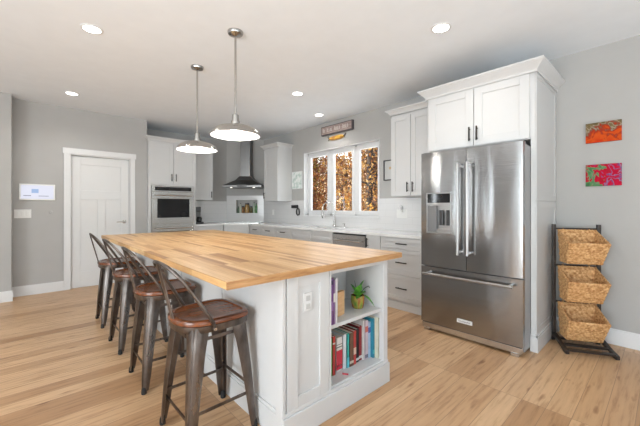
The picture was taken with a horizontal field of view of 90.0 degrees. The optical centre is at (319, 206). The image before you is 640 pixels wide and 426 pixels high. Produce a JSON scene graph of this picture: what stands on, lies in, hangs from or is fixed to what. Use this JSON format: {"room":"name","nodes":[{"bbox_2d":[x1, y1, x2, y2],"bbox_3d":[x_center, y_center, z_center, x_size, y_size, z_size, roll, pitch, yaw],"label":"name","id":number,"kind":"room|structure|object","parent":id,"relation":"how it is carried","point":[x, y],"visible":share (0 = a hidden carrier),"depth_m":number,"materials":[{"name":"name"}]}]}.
{"room":"kitchen","nodes":[
{"label":"kitchen","id":0,"kind":"room"},
{"bbox_2d":[0,92,11,291],"bbox_3d":[-5.589,-0.125,3.094,3.760,2.740,0.360,0,0,-43],"label":"wall","id":1,"kind":"structure","parent":0,"point":[5,98],"depth_m":4.20,"materials":[{"name":"paint"}]},
{"bbox_2d":[0,290,12,302],"bbox_3d":[-5.457,1.175,2.961,3.774,0.140,0.014,0,0,-43],"label":"baseboard","id":2,"kind":"structure","parent":1,"relation":"attached to","point":[6,296],"depth_m":4.19,"materials":[{"name":"paint"}]},
{"bbox_2d":[12,99,146,286],"bbox_3d":[-3.874,-0.125,5.247,1.700,2.740,0.730,0,0,-43],"label":"wall","id":3,"kind":"structure","parent":0,"point":[40,132],"depth_m":4.68,"materials":[{"name":"paint"}]},
{"bbox_2d":[14,209,30,217],"bbox_3d":[-4.160,0.095,4.480,0.176,0.120,0.010,0,0,-43],"label":"light switch","id":4,"kind":"object","parent":3,"relation":"attached to","point":[25,213],"visible":1,"depth_m":4.48,"materials":[{"name":"white plastic"}]},
{"bbox_2d":[19,184,54,199],"bbox_3d":[-4.042,-0.211,4.580,0.390,0.230,0.022,0,0,-43],"label":"wall display","id":5,"kind":"object","parent":3,"relation":"attached to","point":[26,191],"visible":1,"depth_m":4.56,"materials":[{"name":"white plastic"}]},
{"bbox_2d":[12,281,63,296],"bbox_3d":[-4.035,1.175,4.595,0.560,0.140,0.014,0,0,-43],"label":"baseboard","id":6,"kind":"structure","parent":3,"relation":"attached to","point":[26,290],"depth_m":4.58,"materials":[{"name":"paint"}]},
{"bbox_2d":[63,147,135,289],"bbox_3d":[-3.519,0.177,5.143,0.972,2.135,0.144,0,0,-43],"label":"trim","id":7,"kind":"structure","parent":3,"relation":"attached to","point":[68,152],"depth_m":4.83,"materials":[{"name":"paint"}]},
{"bbox_2d":[71,156,128,288],"bbox_3d":[-3.497,0.233,5.122,0.766,2.022,0.095,0,0,-43],"label":"door","id":8,"kind":"structure","parent":3,"relation":"in","point":[99,187],"depth_m":5.07,"materials":[{"name":"paint"}]},
{"bbox_2d":[147,129,226,222],"bbox_3d":[-2.579,-0.125,6.853,2.380,2.740,0.120,0,0,-43],"label":"wall","id":9,"kind":"structure","parent":0,"point":[220,157],"depth_m":7.06,"materials":[{"name":"paint"}]},
{"bbox_2d":[196,153,212,199],"bbox_3d":[-2.472,-0.681,6.592,0.537,1.083,0.404,0,0,-43],"label":"upper cabinet","id":10,"kind":"object","parent":9,"relation":"attached to","point":[204,161],"visible":0.39,"depth_m":6.52,"materials":[{"name":"paint"}]},
{"bbox_2d":[196,201,226,222],"bbox_3d":[-2.455,0.103,6.880,0.960,0.460,0.008,0,0,-43],"label":"backsplash","id":11,"kind":"structure","parent":9,"relation":"attached to","point":[211,211],"depth_m":6.99,"materials":[{"name":"tile"}]},
{"bbox_2d":[227,140,263,212],"bbox_3d":[-1.678,-0.125,7.240,0.848,2.740,0.100,0,0,2],"label":"wall","id":12,"kind":"structure","parent":0,"point":[233,147],"depth_m":7.20,"materials":[{"name":"paint"}]},
{"bbox_2d":[223,140,263,188],"bbox_3d":[-1.621,-0.948,6.936,0.820,1.089,0.503,0,0,2],"label":"range hood","id":13,"kind":"object","parent":12,"relation":"attached to","point":[246,180],"visible":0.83,"depth_m":6.93,"materials":[{"name":"metal"}]},
{"bbox_2d":[227,196,263,221],"bbox_3d":[-1.680,0.039,7.186,0.840,0.588,0.008,0,0,2],"label":"backsplash","id":14,"kind":"structure","parent":12,"relation":"attached to","point":[232,216],"depth_m":7.18,"materials":[{"name":"tile"}]},
{"bbox_2d":[236,199,257,213],"bbox_3d":[-1.641,-0.011,7.179,0.508,0.320,0.005,0,0,2],"label":"trim","id":15,"kind":"structure","parent":12,"relation":"attached to","point":[236,199],"depth_m":7.17,"materials":[{"name":"paint"}]},
{"bbox_2d":[245,203,249,212],"bbox_3d":[-1.648,0.024,7.234,0.110,0.222,0.110,0,0,-43],"label":"glass jar","id":16,"kind":"object","parent":12,"relation":"on","point":[247,208],"visible":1,"depth_m":7.19,"materials":[{"name":"glass"}]},
{"bbox_2d":[0,0,639,140],"bbox_3d":[-1.128,-1.545,1.293,8.090,0.100,10.230,0,0,-43],"label":"ceiling","id":17,"kind":"structure","parent":0,"point":[347,58],"depth_m":3.02,"materials":[{"name":"paint"}]},
{"bbox_2d":[64,91,79,95],"bbox_3d":[-3.264,-1.492,4.212,0.164,0.007,0.164,0,0,-43],"label":"recessed light","id":18,"kind":"object","parent":17,"relation":"in","point":[65,92],"visible":1,"depth_m":4.20,"materials":[{"name":"white"}]},
{"bbox_2d":[80,23,103,34],"bbox_3d":[-1.915,-1.492,2.688,0.164,0.007,0.164,0,0,-43],"label":"recessed light","id":19,"kind":"object","parent":17,"relation":"in","point":[89,28],"visible":1,"depth_m":2.68,"materials":[{"name":"paint"}]},
{"bbox_2d":[176,64,217,152],"bbox_3d":[-1.310,-1.051,3.414,0.416,0.888,0.416,0,0,-43],"label":"pendant light","id":20,"kind":"object","parent":17,"relation":"hanging from","point":[196,145],"visible":1,"depth_m":3.40,"materials":[{"name":"white metal"}]},
{"bbox_2d":[210,28,259,140],"bbox_3d":[-0.722,-1.051,2.732,0.416,0.888,0.416,0,0,-43],"label":"pendant light","id":21,"kind":"object","parent":17,"relation":"hanging from","point":[233,131],"visible":1,"depth_m":2.72,"materials":[{"name":"silver metal"}]},
{"bbox_2d":[291,91,303,95],"bbox_3d":[-0.296,-1.492,4.215,0.164,0.007,0.164,0,0,-43],"label":"recessed light","id":22,"kind":"object","parent":17,"relation":"in","point":[295,93],"visible":1,"depth_m":4.20,"materials":[{"name":"white"}]},
{"bbox_2d":[431,22,451,33],"bbox_3d":[1.011,-1.492,2.672,0.164,0.007,0.164,0,0,-43],"label":"recessed light","id":23,"kind":"object","parent":17,"relation":"in","point":[443,27],"visible":1,"depth_m":2.67,"materials":[{"name":"white"}]},
{"bbox_2d":[0,283,639,425],"bbox_3d":[-1.128,1.295,1.293,8.090,0.100,10.230,0,0,-43],"label":"floor","id":24,"kind":"structure","parent":0,"point":[58,365],"depth_m":2.31,"materials":[{"name":"brown wood"}]},
{"bbox_2d":[89,233,140,328],"bbox_3d":[-2.250,0.760,3.529,0.482,0.970,0.422,0,0,-42],"label":"bar stool","id":25,"kind":"object","parent":24,"relation":"on","point":[105,278],"visible":0.66,"depth_m":3.37,"materials":[{"name":"silver metal"}]},
{"bbox_2d":[102,239,168,354],"bbox_3d":[-1.711,0.760,2.942,0.482,0.970,0.422,0,0,-44],"label":"bar stool","id":26,"kind":"object","parent":24,"relation":"on","point":[123,286],"visible":0.79,"depth_m":2.81,"materials":[{"name":"silver metal"}]},
{"bbox_2d":[121,246,195,394],"bbox_3d":[-1.186,0.760,2.368,0.482,0.970,0.422,0,0,-42],"label":"bar stool","id":27,"kind":"object","parent":24,"relation":"on","point":[149,296],"visible":0.81,"depth_m":2.23,"materials":[{"name":"silver metal"}]},
{"bbox_2d":[144,135,195,232],"bbox_3d":[-2.848,0.011,5.997,0.927,2.468,0.736,0,0,-43],"label":"tall cabinet","id":28,"kind":"object","parent":24,"relation":"on","point":[167,165],"visible":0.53,"depth_m":5.70,"materials":[{"name":"paint"}]},
{"bbox_2d":[151,185,193,232],"bbox_3d":[-2.814,0.260,5.960,0.725,1.270,0.677,0,0,-43],"label":"double wall oven","id":29,"kind":"object","parent":28,"relation":"in","point":[172,207],"visible":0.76,"depth_m":5.73,"materials":[{"name":"metal"}]},
{"bbox_2d":[152,260,257,425],"bbox_3d":[-0.664,0.760,1.800,0.482,0.970,0.422,0,0,-44],"label":"bar stool","id":30,"kind":"object","parent":24,"relation":"on","point":[194,322],"visible":1,"depth_m":1.77,"materials":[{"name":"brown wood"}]},
{"bbox_2d":[196,225,222,230],"bbox_3d":[-2.359,0.806,6.498,0.567,0.877,0.630,0,0,-43],"label":"base cabinet","id":31,"kind":"object","parent":24,"relation":"on","point":[216,227],"visible":0.14,"depth_m":6.30,"materials":[{"name":"paint"}]},
{"bbox_2d":[223,225,250,233],"bbox_3d":[-1.675,0.806,6.814,1.320,0.877,0.746,0,0,2],"label":"base cabinet","id":32,"kind":"object","parent":24,"relation":"on","point":[231,228],"visible":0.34,"depth_m":6.48,"materials":[{"name":"paint"}]},
{"bbox_2d":[196,222,420,238],"bbox_3d":[-0.558,0.350,5.258,1.547,0.033,4.947,0,0,-43],"label":"countertop","id":33,"kind":"structure","parent":32,"relation":"on","point":[365,231],"depth_m":4.87,"materials":[{"name":"white stone"}]},
{"bbox_2d":[196,207,203,223],"bbox_3d":[-2.455,0.167,6.446,0.200,0.335,0.280,0,0,-23],"label":"coffee maker","id":34,"kind":"object","parent":33,"relation":"on","point":[198,209],"visible":0.77,"depth_m":6.37,"materials":[{"name":"plastic"}]},
{"bbox_2d":[223,222,261,222],"bbox_3d":[-1.644,0.329,6.858,0.774,0.010,0.490,0,0,2],"label":"cooktop","id":35,"kind":"object","parent":33,"relation":"in","point":[223,222],"visible":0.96,"depth_m":6.73,"materials":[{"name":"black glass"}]},
{"bbox_2d":[322,201,335,226],"bbox_3d":[0.156,0.120,5.478,0.246,0.428,0.130,0,0,7],"label":"faucet","id":36,"kind":"object","parent":33,"relation":"on","point":[334,225],"visible":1,"depth_m":5.43,"materials":[{"name":"silver metal"}]},
{"bbox_2d":[250,225,262,234],"bbox_3d":[-1.060,0.806,6.485,0.630,0.877,0.438,0,0,-43],"label":"base cabinet","id":37,"kind":"object","parent":24,"relation":"on","point":[256,230],"visible":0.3,"depth_m":6.27,"materials":[{"name":"paint"}]},
{"bbox_2d":[137,253,389,425],"bbox_3d":[-0.931,0.806,3.020,1.117,0.877,3.014,0,0,-43],"label":"kitchen island","id":38,"kind":"object","parent":24,"relation":"on","point":[288,323],"visible":0.5,"depth_m":1.86,"materials":[{"name":"paint"}]},
{"bbox_2d":[101,230,401,289],"bbox_3d":[-0.980,0.349,3.038,1.370,0.037,3.175,0,0,-43],"label":"island countertop","id":39,"kind":"structure","parent":38,"relation":"on","point":[227,260],"depth_m":2.22,"materials":[{"name":"brown wood"}]},
{"bbox_2d":[303,292,311,311],"bbox_3d":[-0.069,0.530,1.792,0.059,0.100,0.008,0,0,-43],"label":"outlet","id":40,"kind":"object","parent":38,"relation":"attached to","point":[307,296],"depth_m":1.79,"materials":[{"name":"plastic"}]},
{"bbox_2d":[306,295,309,308],"bbox_3d":[-0.065,0.532,1.788,0.029,0.073,0.002,0,0,-43],"label":"socket","id":41,"kind":"object","parent":38,"relation":"attached to","point":[307,296],"depth_m":1.79,"materials":[{"name":"white plastic"}]},
{"bbox_2d":[331,338,331,375],"bbox_3d":[0.008,0.960,2.111,0.015,0.240,0.190,0,0,-43],"label":"book","id":42,"kind":"object","parent":38,"relation":"on","point":[331,338],"visible":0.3,"depth_m":2.04,"materials":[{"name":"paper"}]},
{"bbox_2d":[331,278,332,324],"bbox_3d":[-0.001,0.577,2.022,0.033,0.285,0.211,0,0,-43],"label":"book","id":43,"kind":"object","parent":38,"relation":"on","point":[331,278],"visible":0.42,"depth_m":1.95,"materials":[{"name":"paper"}]},
{"bbox_2d":[331,335,335,375],"bbox_3d":[0.026,0.956,2.123,0.025,0.248,0.191,0,0,-43],"label":"book","id":44,"kind":"object","parent":38,"relation":"on","point":[332,336],"visible":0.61,"depth_m":2.05,"materials":[{"name":"paper"}]},
{"bbox_2d":[333,280,334,324],"bbox_3d":[0.018,0.584,2.040,0.017,0.270,0.211,0,0,-43],"label":"book","id":45,"kind":"object","parent":38,"relation":"on","point":[333,280],"visible":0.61,"depth_m":1.96,"materials":[{"name":"paper"}]},
{"bbox_2d":[331,277,337,323],"bbox_3d":[0.031,0.580,2.057,0.020,0.278,0.210,0,0,-43],"label":"book","id":46,"kind":"object","parent":38,"relation":"on","point":[334,278],"visible":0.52,"depth_m":1.98,"materials":[{"name":"paper"}]},
{"bbox_2d":[331,332,341,372],"bbox_3d":[0.064,0.969,2.176,0.056,0.222,0.191,0,0,-43],"label":"book","id":47,"kind":"object","parent":38,"relation":"on","point":[338,339],"visible":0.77,"depth_m":2.10,"materials":[{"name":"paper"}]},
{"bbox_2d":[331,329,345,369],"bbox_3d":[0.100,0.966,2.205,0.034,0.228,0.190,0,0,-43],"label":"book","id":48,"kind":"object","parent":38,"relation":"on","point":[342,334],"visible":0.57,"depth_m":2.13,"materials":[{"name":"paper"}]},
{"bbox_2d":[333,328,348,367],"bbox_3d":[0.126,0.966,2.221,0.022,0.228,0.191,0,0,-43],"label":"book","id":49,"kind":"object","parent":38,"relation":"on","point":[346,333],"visible":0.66,"depth_m":2.15,"materials":[{"name":"paper"}]},
{"bbox_2d":[338,290,344,316],"bbox_3d":[0.128,0.639,2.124,0.030,0.160,0.090,0,0,35],"label":"book","id":50,"kind":"object","parent":38,"relation":"on","point":[341,293],"visible":0.51,"depth_m":2.12,"materials":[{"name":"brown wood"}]},
{"bbox_2d":[336,327,353,366],"bbox_3d":[0.151,0.967,2.242,0.039,0.226,0.191,0,0,-43],"label":"book","id":51,"kind":"object","parent":38,"relation":"on","point":[351,334],"visible":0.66,"depth_m":2.18,"materials":[{"name":"paper"}]},
{"bbox_2d":[339,325,355,364],"bbox_3d":[0.176,0.966,2.267,0.026,0.229,0.191,0,0,-43],"label":"book","id":52,"kind":"object","parent":38,"relation":"on","point":[342,326],"visible":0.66,"depth_m":2.20,"materials":[{"name":"paper"}]},
{"bbox_2d":[343,324,358,362],"bbox_3d":[0.196,0.964,2.295,0.031,0.232,0.191,0,0,-43],"label":"book","id":53,"kind":"object","parent":38,"relation":"on","point":[345,325],"visible":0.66,"depth_m":2.23,"materials":[{"name":"paper"}]},
{"bbox_2d":[347,322,361,360],"bbox_3d":[0.221,0.960,2.326,0.030,0.240,0.191,0,0,-43],"label":"book","id":54,"kind":"object","parent":38,"relation":"on","point":[350,323],"visible":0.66,"depth_m":2.26,"materials":[{"name":"paper"}]},
{"bbox_2d":[331,298,380,328],"bbox_3d":[0.128,0.731,2.225,0.524,0.023,0.338,0,0,-43],"label":"shelf","id":55,"kind":"object","parent":38,"relation":"attached to","point":[351,314],"depth_m":2.20,"materials":[{"name":"paint"}]},
{"bbox_2d":[353,319,363,359],"bbox_3d":[0.245,0.941,2.334,0.014,0.278,0.190,0,0,-43],"label":"book","id":56,"kind":"object","parent":38,"relation":"on","point":[359,321],"visible":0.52,"depth_m":2.26,"materials":[{"name":"paper"}]},
{"bbox_2d":[351,280,373,308],"bbox_3d":[0.301,0.619,2.287,0.197,0.200,0.126,0,0,-29],"label":"potted plant","id":57,"kind":"object","parent":38,"relation":"on","point":[357,298],"visible":1,"depth_m":2.25,"materials":[{"name":"green plant"}]},
{"bbox_2d":[361,318,367,359],"bbox_3d":[0.268,0.944,2.345,0.032,0.272,0.191,0,0,-43],"label":"book","id":58,"kind":"object","parent":38,"relation":"on","point":[365,320],"visible":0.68,"depth_m":2.27,"materials":[{"name":"paper"}]},
{"bbox_2d":[363,316,374,357],"bbox_3d":[0.322,0.940,2.365,0.018,0.280,0.191,0,0,-43],"label":"book","id":59,"kind":"object","parent":38,"relation":"on","point":[372,320],"visible":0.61,"depth_m":2.30,"materials":[{"name":"paper"}]},
{"bbox_2d":[368,321,370,357],"bbox_3d":[0.290,0.953,2.366,0.027,0.255,0.191,0,0,-43],"label":"book","id":60,"kind":"object","parent":38,"relation":"on","point":[369,322],"visible":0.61,"depth_m":2.30,"materials":[{"name":"paper"}]},
{"bbox_2d":[369,315,378,357],"bbox_3d":[0.354,0.936,2.354,0.012,0.287,0.190,0,0,-43],"label":"book","id":61,"kind":"object","parent":38,"relation":"on","point":[376,318],"visible":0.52,"depth_m":2.29,"materials":[{"name":"paper"}]},
{"bbox_2d":[262,226,276,236],"bbox_3d":[-0.755,0.806,6.154,0.630,0.877,0.458,0,0,-43],"label":"base cabinet","id":62,"kind":"object","parent":24,"relation":"on","point":[266,231],"visible":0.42,"depth_m":5.95,"materials":[{"name":"paint"}]},
{"bbox_2d":[276,228,291,238],"bbox_3d":[-0.437,0.806,5.808,0.630,0.877,0.478,0,0,-43],"label":"base cabinet","id":63,"kind":"object","parent":24,"relation":"on","point":[280,232],"visible":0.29,"depth_m":5.60,"materials":[{"name":"paint"}]},
{"bbox_2d":[292,229,333,243],"bbox_3d":[0.058,0.806,5.270,0.630,0.877,0.980,0,0,-43],"label":"base cabinet","id":64,"kind":"object","parent":24,"relation":"on","point":[298,234],"visible":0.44,"depth_m":5.04,"materials":[{"name":"paint"}]},
{"bbox_2d":[333,232,365,247],"bbox_3d":[0.593,0.809,4.672,0.642,0.872,0.606,0,0,-43],"label":"dishwasher","id":65,"kind":"object","parent":24,"relation":"on","point":[347,239],"visible":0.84,"depth_m":4.45,"materials":[{"name":"metal"}]},
{"bbox_2d":[366,235,380,249],"bbox_3d":[0.893,0.806,4.362,0.630,0.877,0.238,0,0,-43],"label":"base cabinet","id":66,"kind":"object","parent":24,"relation":"on","point":[372,241],"visible":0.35,"depth_m":4.17,"materials":[{"name":"paint"}]},
{"bbox_2d":[381,236,422,314],"bbox_3d":[1.215,0.806,4.011,0.630,0.877,0.710,0,0,-43],"label":"base cabinet","id":67,"kind":"object","parent":24,"relation":"on","point":[403,273],"visible":0.36,"depth_m":3.82,"materials":[{"name":"paint"}]},
{"bbox_2d":[421,140,530,357],"bbox_3d":[1.574,0.345,3.162,0.762,1.800,0.915,0,0,-43],"label":"refrigerator","id":68,"kind":"object","parent":24,"relation":"on","point":[476,201],"visible":1,"depth_m":2.87,"materials":[{"name":"metal"}]},
{"bbox_2d":[417,55,564,352],"bbox_3d":[1.741,-0.003,3.319,0.798,2.495,1.152,0,0,-43],"label":"tall cabinet","id":69,"kind":"object","parent":24,"relation":"on","point":[514,102],"visible":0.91,"depth_m":2.96,"materials":[{"name":"paint"}]},
{"bbox_2d":[551,224,619,359],"bbox_3d":[2.308,0.703,2.810,0.372,1.085,0.335,0,0,18],"label":"stand","id":70,"kind":"object","parent":24,"relation":"on","point":[554,335],"visible":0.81,"depth_m":2.90,"materials":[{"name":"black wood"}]},
{"bbox_2d":[557,299,610,342],"bbox_3d":[2.313,1.015,2.823,0.304,0.310,0.286,0,0,18],"label":"wicker basket","id":71,"kind":"object","parent":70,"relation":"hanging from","point":[585,322],"visible":1,"depth_m":2.81,"materials":[{"name":"brown wicker"}]},
{"bbox_2d":[557,263,610,303],"bbox_3d":[2.313,0.680,2.823,0.304,0.310,0.286,0,0,18],"label":"wicker basket","id":72,"kind":"object","parent":70,"relation":"hanging from","point":[580,284],"visible":1,"depth_m":2.79,"materials":[{"name":"brown wicker"}]},
{"bbox_2d":[557,227,610,264],"bbox_3d":[2.313,0.345,2.823,0.304,0.310,0.286,0,0,18],"label":"wicker basket","id":73,"kind":"object","parent":70,"relation":"hanging from","point":[587,247],"visible":1,"depth_m":2.78,"materials":[{"name":"brown wicker"}]},
{"bbox_2d":[264,35,639,333],"bbox_3d":[1.757,-0.125,4.013,0.160,2.740,10.130,0,0,-43],"label":"wall","id":74,"kind":"structure","parent":0,"point":[602,83],"depth_m":2.99,"materials":[{"name":"paint"}]},
{"bbox_2d":[260,142,293,201],"bbox_3d":[-0.875,-0.679,6.457,0.404,1.128,0.602,0,0,-43],"label":"upper cabinet","id":75,"kind":"object","parent":74,"relation":"attached to","point":[277,160],"visible":1,"depth_m":6.32,"materials":[{"name":"paint"}]},
{"bbox_2d":[291,205,299,215],"bbox_3d":[-0.471,0.066,6.269,0.050,0.213,0.253,0,0,-43],"label":"can opener","id":76,"kind":"object","parent":74,"relation":"attached to","point":[292,206],"visible":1,"depth_m":6.23,"materials":[{"name":"plastic"}]},
{"bbox_2d":[292,171,301,188],"bbox_3d":[-0.452,-0.525,6.282,0.020,0.340,0.320,0,0,-43],"label":"print","id":77,"kind":"object","parent":74,"relation":"attached to","point":[296,176],"visible":1,"depth_m":6.25,"materials":[{"name":"paper"}]},
{"bbox_2d":[328,133,345,140],"bbox_3d":[0.283,-1.196,5.477,0.024,0.089,0.436,0,0,-43],"label":"wall ornament","id":78,"kind":"object","parent":74,"relation":"attached to","point":[336,137],"visible":1,"depth_m":5.46,"materials":[{"name":"gold paint"}]},
{"bbox_2d":[321,119,353,136],"bbox_3d":[0.285,-1.340,5.458,0.050,0.156,0.740,0,0,-43],"label":"wooden sign","id":79,"kind":"object","parent":74,"relation":"attached to","point":[348,125],"visible":1,"depth_m":5.41,"materials":[{"name":"brown wood"}]},
{"bbox_2d":[303,139,379,218],"bbox_3d":[0.348,-0.423,5.527,0.185,1.203,1.805,0,0,-43],"label":"window","id":80,"kind":"structure","parent":74,"relation":"in","point":[356,212],"depth_m":5.66,"materials":[{"name":"paint"}]},
{"bbox_2d":[264,198,420,231],"bbox_3d":[0.216,0.103,5.565,0.008,0.460,4.360,0,0,-43],"label":"backsplash","id":81,"kind":"structure","parent":74,"relation":"attached to","point":[283,212],"depth_m":5.00,"materials":[{"name":"tile"}]},
{"bbox_2d":[383,160,390,180],"bbox_3d":[1.027,-0.540,4.673,0.020,0.300,0.230,0,0,-43],"label":"picture frame","id":82,"kind":"object","parent":74,"relation":"attached to","point":[386,163],"visible":0.54,"depth_m":4.71,"materials":[{"name":"black metal"}]},
{"bbox_2d":[397,209,406,217],"bbox_3d":[1.157,0.095,4.528,0.009,0.120,0.170,0,0,-43],"label":"outlet plate","id":83,"kind":"object","parent":74,"relation":"attached to","point":[403,214],"visible":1,"depth_m":4.52,"materials":[{"name":"white plastic"}]},
{"bbox_2d":[385,101,427,196],"bbox_3d":[1.251,-0.709,4.144,0.404,1.138,0.705,0,0,-43],"label":"upper cabinet","id":84,"kind":"object","parent":74,"relation":"attached to","point":[409,131],"visible":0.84,"depth_m":4.07,"materials":[{"name":"paint"}]},
{"bbox_2d":[557,317,639,350],"bbox_3d":[3.747,1.175,1.720,0.014,0.140,4.060,0,0,-43],"label":"baseboard","id":85,"kind":"structure","parent":74,"relation":"attached to","point":[626,339],"depth_m":2.85,"materials":[{"name":"paint"}]},
{"bbox_2d":[586,163,621,185],"bbox_3d":[2.611,-0.295,2.949,0.020,0.200,0.250,0,0,-43],"label":"canvas painting","id":86,"kind":"object","parent":74,"relation":"attached to","point":[599,174],"visible":1,"depth_m":2.94},
{"bbox_2d":[586,119,621,143],"bbox_3d":[2.611,-0.693,2.949,0.020,0.185,0.250,0,0,-43],"label":"canvas painting","id":87,"kind":"object","parent":74,"relation":"attached to","point":[605,131],"visible":1,"depth_m":2.94},
{"label":"outside","id":88,"kind":"structure","parent":0,"visible":0},
{"bbox_3d":[4.607,1.770,31.407,40.700,0.150,60.000,0,0,-43],"label":"ground","id":89,"kind":"structure","parent":88,"visible":0},
{"bbox_2d":[313,157,322,204],"bbox_3d":[-1.439,-1.920,13.730,3.180,7.239,3.370,0,0,-19],"label":"tree","id":90,"kind":"object","parent":89,"relation":"on","point":[317,157],"visible":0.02,"depth_m":13.30,"materials":[{"name":"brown plant"}]},
{"bbox_2d":[313,155,346,209],"bbox_3d":[-0.188,-1.787,16.735,3.480,6.974,3.358,0,0,15],"label":"tree","id":91,"kind":"object","parent":89,"relation":"on","point":[346,155],"visible":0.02,"depth_m":16.75,"materials":[{"name":"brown plant"}]},
{"bbox_2d":[313,153,347,209],"bbox_3d":[-0.493,-2.205,12.611,3.244,7.808,3.177,0,0,-14],"label":"tree","id":92,"kind":"object","parent":89,"relation":"on","point":[315,159],"visible":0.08,"depth_m":12.33,"materials":[{"name":"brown plant"}]},
{"bbox_2d":[321,158,366,210],"bbox_3d":[1.603,-0.904,19.683,3.161,5.212,3.193,0,0,-17],"label":"tree","id":93,"kind":"object","parent":89,"relation":"on","point":[346,158],"visible":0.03,"depth_m":19.28,"materials":[{"name":"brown plant"}]},
{"bbox_2d":[313,158,377,213],"bbox_3d":[1.155,-0.160,14.520,3.486,3.726,3.126,0,0,-43],"label":"tree","id":94,"kind":"object","parent":89,"relation":"on","point":[319,168],"visible":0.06,"depth_m":13.86,"materials":[{"name":"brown plant"}]},
{"bbox_2d":[317,147,377,213],"bbox_3d":[1.532,-2.038,9.839,3.146,7.474,3.510,0,0,12],"label":"tree","id":95,"kind":"object","parent":89,"relation":"on","point":[370,197],"visible":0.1,"depth_m":9.87,"materials":[{"name":"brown plant"}]},
{"bbox_2d":[336,148,377,210],"bbox_3d":[1.770,-2.406,11.120,3.512,8.211,3.157,0,0,-43],"label":"tree","id":96,"kind":"object","parent":89,"relation":"on","point":[375,181],"visible":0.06,"depth_m":11.11,"materials":[{"name":"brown plant"}]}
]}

